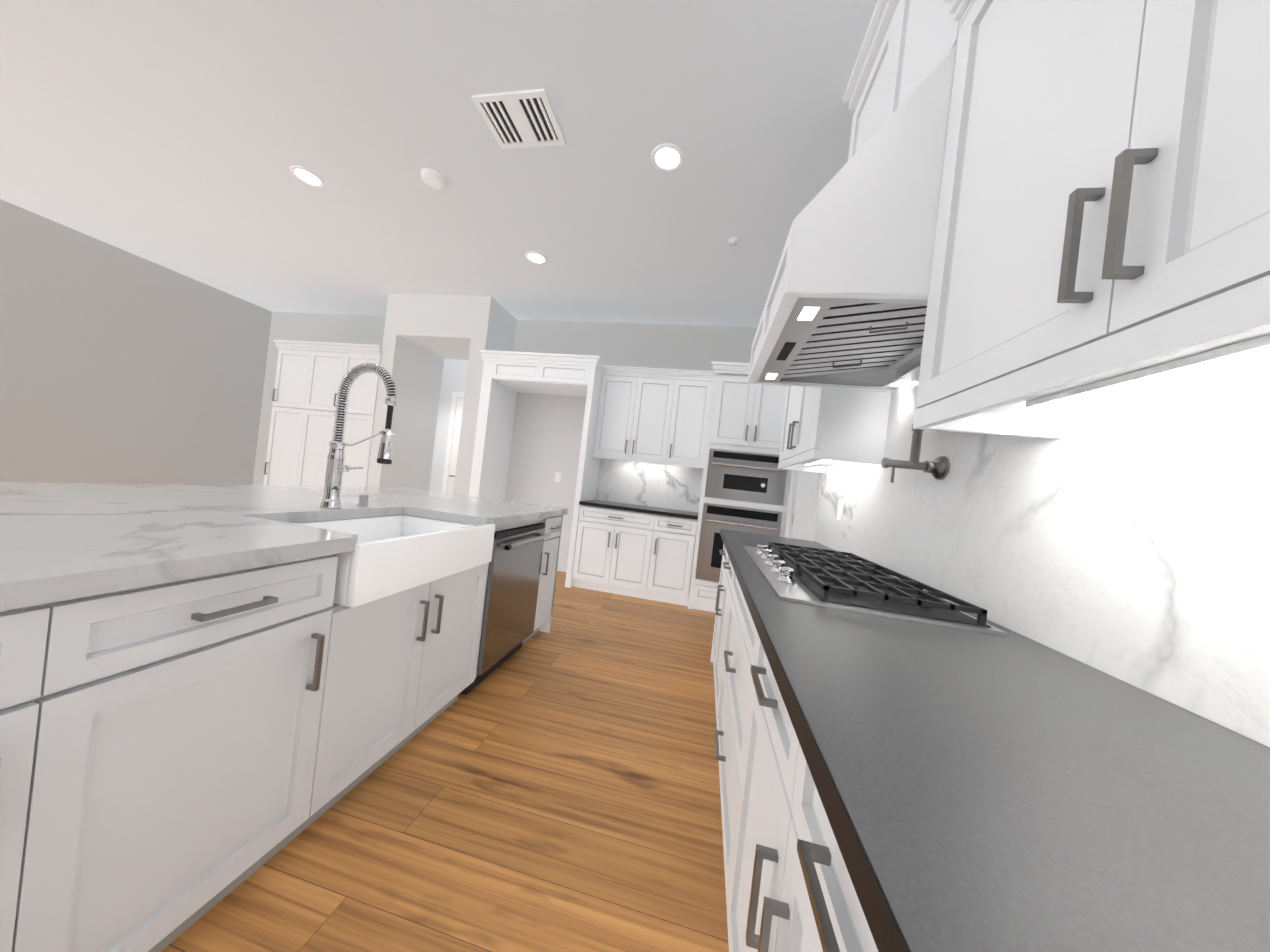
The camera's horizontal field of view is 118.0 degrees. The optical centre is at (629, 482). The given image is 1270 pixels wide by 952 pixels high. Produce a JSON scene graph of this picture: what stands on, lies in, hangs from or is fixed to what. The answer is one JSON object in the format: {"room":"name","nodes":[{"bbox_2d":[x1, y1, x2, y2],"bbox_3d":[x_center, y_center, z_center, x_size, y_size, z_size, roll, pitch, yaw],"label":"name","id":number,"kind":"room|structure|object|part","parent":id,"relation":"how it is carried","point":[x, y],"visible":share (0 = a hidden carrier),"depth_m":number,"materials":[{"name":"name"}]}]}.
{"room":"kitchen","nodes":[
{"label":"kitchen","id":0,"kind":"room"},
{"bbox_2d":[0,199,271,484],"bbox_3d":[-6.179,-1.063,1.795,0.120,3.050,7.950,6,0,11],"label":"wall","id":1,"kind":"structure","parent":0,"point":[119,366],"depth_m":4.18,"materials":[{"name":"grey paint"}]},
{"bbox_2d":[0,0,877,326],"bbox_3d":[-1.327,-2.097,1.527,9.615,0.100,9.630,6,0,11],"label":"ceiling","id":2,"kind":"structure","parent":0,"point":[180,136],"depth_m":2.30,"materials":[{"name":"white paint"}]},
{"bbox_2d":[290,165,324,187],"bbox_3d":[-2.266,-2.150,2.687,0.190,0.008,0.190,6,0,11],"label":"recessed light","id":3,"kind":"object","parent":2,"relation":"in","point":[306,176],"visible":1,"depth_m":2.68,"materials":[{"name":"white"}]},
{"bbox_2d":[421,168,445,188],"bbox_3d":[-1.317,-2.029,2.558,0.150,0.034,0.150,6,0,11],"label":"smoke detector","id":4,"kind":"object","parent":2,"relation":"attached to","point":[432,178],"visible":0.98,"depth_m":2.53,"materials":[{"name":"white plastic"}]},
{"bbox_2d":[471,89,565,148],"bbox_3d":[-0.588,-1.956,2.068,0.400,0.012,0.300,6,0,11],"label":"ceiling vent","id":5,"kind":"object","parent":2,"relation":"in","point":[521,119],"visible":1,"depth_m":2.05,"materials":[{"name":"white metal"}]},
{"bbox_2d":[525,251,546,263],"bbox_3d":[-0.827,-1.987,3.379,0.190,0.008,0.190,6,0,11],"label":"recessed light","id":6,"kind":"object","parent":2,"relation":"in","point":[535,257],"visible":1,"depth_m":3.37,"materials":[{"name":"white"}]},
{"bbox_2d":[651,143,683,171],"bbox_3d":[0.218,-1.867,2.199,0.190,0.008,0.190,6,0,11],"label":"recessed light","id":7,"kind":"object","parent":2,"relation":"in","point":[667,157],"visible":1,"depth_m":2.19,"materials":[{"name":"white"}]},
{"bbox_2d":[728,237,738,245],"bbox_3d":[0.773,-1.791,2.850,0.080,0.034,0.080,6,0,11],"label":"sprinkler","id":8,"kind":"object","parent":2,"relation":"attached to","point":[733,241],"visible":1,"depth_m":2.84,"materials":[{"name":"white"}]},
{"bbox_2d":[367,294,516,494],"bbox_3d":[-2.285,-0.624,4.779,1.340,3.050,0.830,6,0,11],"label":"wall","id":9,"kind":"structure","parent":0,"point":[424,336],"depth_m":4.49,"materials":[{"name":"grey paint"}]},
{"bbox_2d":[161,571,728,951],"bbox_3d":[-1.680,1.008,1.530,9.615,0.050,9.630,6,0,11],"label":"floor","id":10,"kind":"structure","parent":0,"point":[556,788],"depth_m":1.26,"materials":[{"name":"brown wood"}]},
{"bbox_2d":[0,515,562,951],"bbox_3d":[-1.592,0.552,0.887,1.393,0.879,4.218,6,0,11],"label":"kitchen island","id":11,"kind":"object","parent":10,"relation":"on","point":[178,758],"visible":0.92,"depth_m":0.81,"materials":[{"name":"white wood"}]},
{"bbox_2d":[0,482,567,610],"bbox_3d":[-1.556,0.092,0.899,1.415,0.041,4.260,6,0,11],"label":"island countertop","id":12,"kind":"structure","parent":11,"relation":"on","point":[62,541],"depth_m":1.00,"materials":[{"name":"stone"}]},
{"bbox_2d":[320,363,397,507],"bbox_3d":[-1.111,-0.190,1.583,0.300,0.616,0.074,6,0,11],"label":"faucet","id":13,"kind":"object","parent":12,"relation":"on","point":[336,467],"visible":1,"depth_m":1.58,"materials":[{"name":"silver metal"}]},
{"bbox_2d":[357,494,368,505],"bbox_3d":[-1.229,0.082,1.763,0.042,0.050,0.042,6,0,11],"label":"switch","id":14,"kind":"object","parent":12,"relation":"on","point":[363,499],"visible":1,"depth_m":1.75,"materials":[{"name":"silver metal"}]},
{"bbox_2d":[292,514,494,607],"bbox_3d":[-0.979,0.254,1.527,0.517,0.184,0.740,6,0,11],"label":"farmhouse sink","id":15,"kind":"object","parent":12,"relation":"in","point":[391,555],"visible":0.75,"depth_m":1.41,"materials":[{"name":"white ceramic"}]},
{"bbox_2d":[460,523,550,694],"bbox_3d":[-0.934,0.647,2.277,0.684,0.835,0.605,6,0,11],"label":"dishwasher","id":16,"kind":"object","parent":11,"relation":"in","point":[511,595],"visible":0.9,"depth_m":2.13,"materials":[{"name":"silver metal"}]},
{"bbox_2d":[263,344,314,485],"bbox_3d":[-4.194,-0.499,5.019,0.557,2.370,0.598,6,0,11],"label":"tall cabinet","id":17,"kind":"object","parent":10,"relation":"on","point":[309,376],"depth_m":4.74,"materials":[{"name":"white wood"}]},
{"bbox_2d":[299,348,350,485],"bbox_3d":[-3.734,-0.446,4.929,0.614,2.370,0.598,6,0,11],"label":"tall cabinet","id":18,"kind":"object","parent":10,"relation":"on","point":[330,368],"depth_m":4.64,"materials":[{"name":"white wood"}]},
{"bbox_2d":[341,348,381,486],"bbox_3d":[-3.274,-0.394,4.838,0.557,2.370,0.598,6,0,11],"label":"tall cabinet","id":19,"kind":"object","parent":10,"relation":"on","point":[361,404],"depth_m":4.54,"materials":[{"name":"white wood"}]},
{"bbox_2d":[469,350,602,587],"bbox_3d":[-1.060,-0.172,4.383,1.369,2.430,0.638,6,0,11],"label":"surround","id":20,"kind":"object","parent":10,"relation":"on","point":[537,418],"visible":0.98,"depth_m":4.53,"materials":[{"name":"white wood"}]},
{"bbox_2d":[572,500,697,605],"bbox_3d":[0.079,0.720,4.147,1.219,0.915,0.630,6,0,11],"label":"base cabinet","id":21,"kind":"object","parent":10,"relation":"on","point":[648,556],"depth_m":3.88,"materials":[{"name":"white wood"}]},
{"bbox_3d":[0.128,0.283,4.141,1.219,0.035,0.604,6,0,11],"label":"back base cabinet top","id":22,"kind":"part","parent":21,"relation":"part of","materials":[{"name":"black stone"}]},
{"bbox_2d":[688,361,790,612],"bbox_3d":[1.136,0.078,3.952,0.851,2.430,0.638,6,0,11],"label":"tall cabinet","id":23,"kind":"object","parent":10,"relation":"on","point":[745,416],"visible":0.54,"depth_m":3.71,"materials":[{"name":"white wood"}]},
{"bbox_2d":[695,503,781,581],"bbox_3d":[1.086,0.616,3.903,0.727,0.746,0.614,6,0,11],"label":"wall oven","id":24,"kind":"object","parent":23,"relation":"in","point":[716,518],"visible":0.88,"depth_m":3.69,"materials":[{"name":"silver metal"}]},
{"bbox_2d":[705,449,786,505],"bbox_3d":[1.162,-0.052,3.903,0.727,0.471,0.614,6,0,11],"label":"microwave","id":25,"kind":"object","parent":23,"relation":"in","point":[748,476],"visible":0.96,"depth_m":3.66,"materials":[{"name":"silver metal"}]},
{"bbox_2d":[710,545,877,951],"bbox_3d":[0.497,0.789,0.562,0.642,0.879,4.150,6,0,11],"label":"base cabinet","id":26,"kind":"object","parent":10,"relation":"on","point":[789,886],"visible":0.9,"depth_m":0.70,"materials":[{"name":"white wood"}]},
{"bbox_2d":[429,359,467,491],"bbox_3d":[-2.196,-0.614,5.236,1.340,3.050,0.100,6,0,11],"label":"wall","id":27,"kind":"structure","parent":0,"point":[454,373],"depth_m":5.26,"materials":[{"name":"white paint"}]},
{"bbox_2d":[442,391,464,492],"bbox_3d":[-2.196,-0.151,5.134,0.710,2.130,0.080,6,0,11],"label":"hall door","id":28,"kind":"structure","parent":27,"relation":"in","point":[452,443],"depth_m":5.21,"materials":[{"name":"white wood"}]},
{"bbox_2d":[253,312,757,484],"bbox_3d":[-1.798,-0.568,4.923,7.335,3.050,0.120,6,0,11],"label":"wall","id":29,"kind":"structure","parent":0,"point":[685,347],"depth_m":4.65,"materials":[{"name":"grey paint"}]},
{"bbox_2d":[555,472,560,481],"bbox_3d":[-0.877,-0.066,4.655,0.070,0.114,0.008,6,0,11],"label":"outlet","id":30,"kind":"object","parent":29,"relation":"attached to","point":[557,476],"visible":1,"depth_m":4.65,"materials":[{"name":"white plastic"}]},
{"bbox_2d":[596,458,702,512],"bbox_3d":[0.217,0.022,4.448,1.219,0.502,0.020,6,0,11],"label":"backsplash","id":31,"kind":"structure","parent":29,"relation":"attached to","point":[637,483],"depth_m":4.43,"materials":[{"name":"stone"}]},
{"bbox_2d":[659,483,666,493],"bbox_3d":[0.385,0.068,4.400,0.072,0.116,0.008,6,0,11],"label":"electrical outlet","id":32,"kind":"object","parent":31,"relation":"attached to","point":[663,486],"visible":1,"depth_m":4.40,"materials":[{"name":"white plastic"}]},
{"bbox_2d":[593,365,713,469],"bbox_3d":[0.269,-0.720,4.280,1.219,1.020,0.360,6,0,11],"label":"wall cabinet","id":33,"kind":"object","parent":29,"relation":"attached to","point":[655,415],"visible":0.92,"depth_m":4.14,"materials":[{"name":"white"}]},
{"bbox_2d":[787,470,1269,747],"bbox_3d":[0.974,-0.249,0.389,0.120,3.050,7.950,6,0,11],"label":"wall","id":34,"kind":"structure","parent":0,"point":[1102,671],"depth_m":0.69,"materials":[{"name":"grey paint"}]},
{"bbox_2d":[778,386,890,472],"bbox_3d":[1.122,-0.614,2.162,0.350,1.055,0.870,6,0,11],"label":"wall cabinet","id":35,"kind":"object","parent":34,"relation":"attached to","point":[822,428],"visible":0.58,"depth_m":1.75,"materials":[{"name":"white wood"}]},
{"bbox_2d":[748,0,958,391],"bbox_3d":[0.870,-1.117,1.344,0.639,1.349,0.848,6,0,11],"label":"range hood","id":36,"kind":"object","parent":34,"relation":"attached to","point":[845,307],"visible":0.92,"depth_m":0.99,"materials":[{"name":"white"}]},
{"bbox_2d":[720,529,1269,951],"bbox_3d":[0.542,0.334,0.573,0.621,0.035,4.170,6,0,11],"label":"countertop","id":37,"kind":"structure","parent":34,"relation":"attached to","point":[1012,791],"depth_m":0.37,"materials":[{"name":"grey stone"}]},
{"bbox_2d":[743,542,1006,635],"bbox_3d":[0.710,0.309,1.366,0.495,0.048,0.910,6,0,11],"label":"cooktop","id":38,"kind":"object","parent":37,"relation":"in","point":[840,580],"visible":1,"depth_m":1.06,"materials":[{"name":"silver metal"}]},
{"bbox_2d":[816,352,1269,746],"bbox_3d":[0.930,-0.287,0.511,0.020,1.284,4.170,6,0,11],"label":"backsplash","id":39,"kind":"structure","parent":34,"relation":"attached to","point":[1129,544],"depth_m":0.72,"materials":[{"name":"stone"}]},
{"bbox_2d":[836,499,843,519],"bbox_3d":[1.189,0.153,2.158,0.008,0.116,0.072,6,0,11],"label":"electrical outlet","id":40,"kind":"object","parent":39,"relation":"attached to","point":[840,509],"visible":0.93,"depth_m":2.15,"materials":[{"name":"white plastic"}]},
{"bbox_2d":[881,424,949,482],"bbox_3d":[0.929,-0.104,1.126,0.177,0.215,0.415,6,0,11],"label":"pot filler","id":41,"kind":"object","parent":39,"relation":"attached to","point":[937,468],"visible":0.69,"depth_m":1.28,"materials":[{"name":"silver metal"}]},
{"bbox_2d":[913,0,1269,438],"bbox_3d":[0.620,-0.668,-0.425,0.350,1.055,2.700,6,0,11],"label":"wall cabinet","id":42,"kind":"object","parent":34,"relation":"attached to","point":[1102,238],"visible":0.96,"depth_m":0.53,"materials":[{"name":"white wood"}]},
{"bbox_3d":[2.371,-0.092,2.891,1.680,3.050,1.840,6,0,11],"label":"wall","id":43,"kind":"structure","parent":0,"visible":0},
{"bbox_2d":[783,470,822,540],"bbox_3d":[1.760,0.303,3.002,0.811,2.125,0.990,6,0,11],"label":"pantry door","id":44,"kind":"structure","parent":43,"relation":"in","point":[802,510],"depth_m":3.39,"materials":[{"name":"white wood"}]}
]}

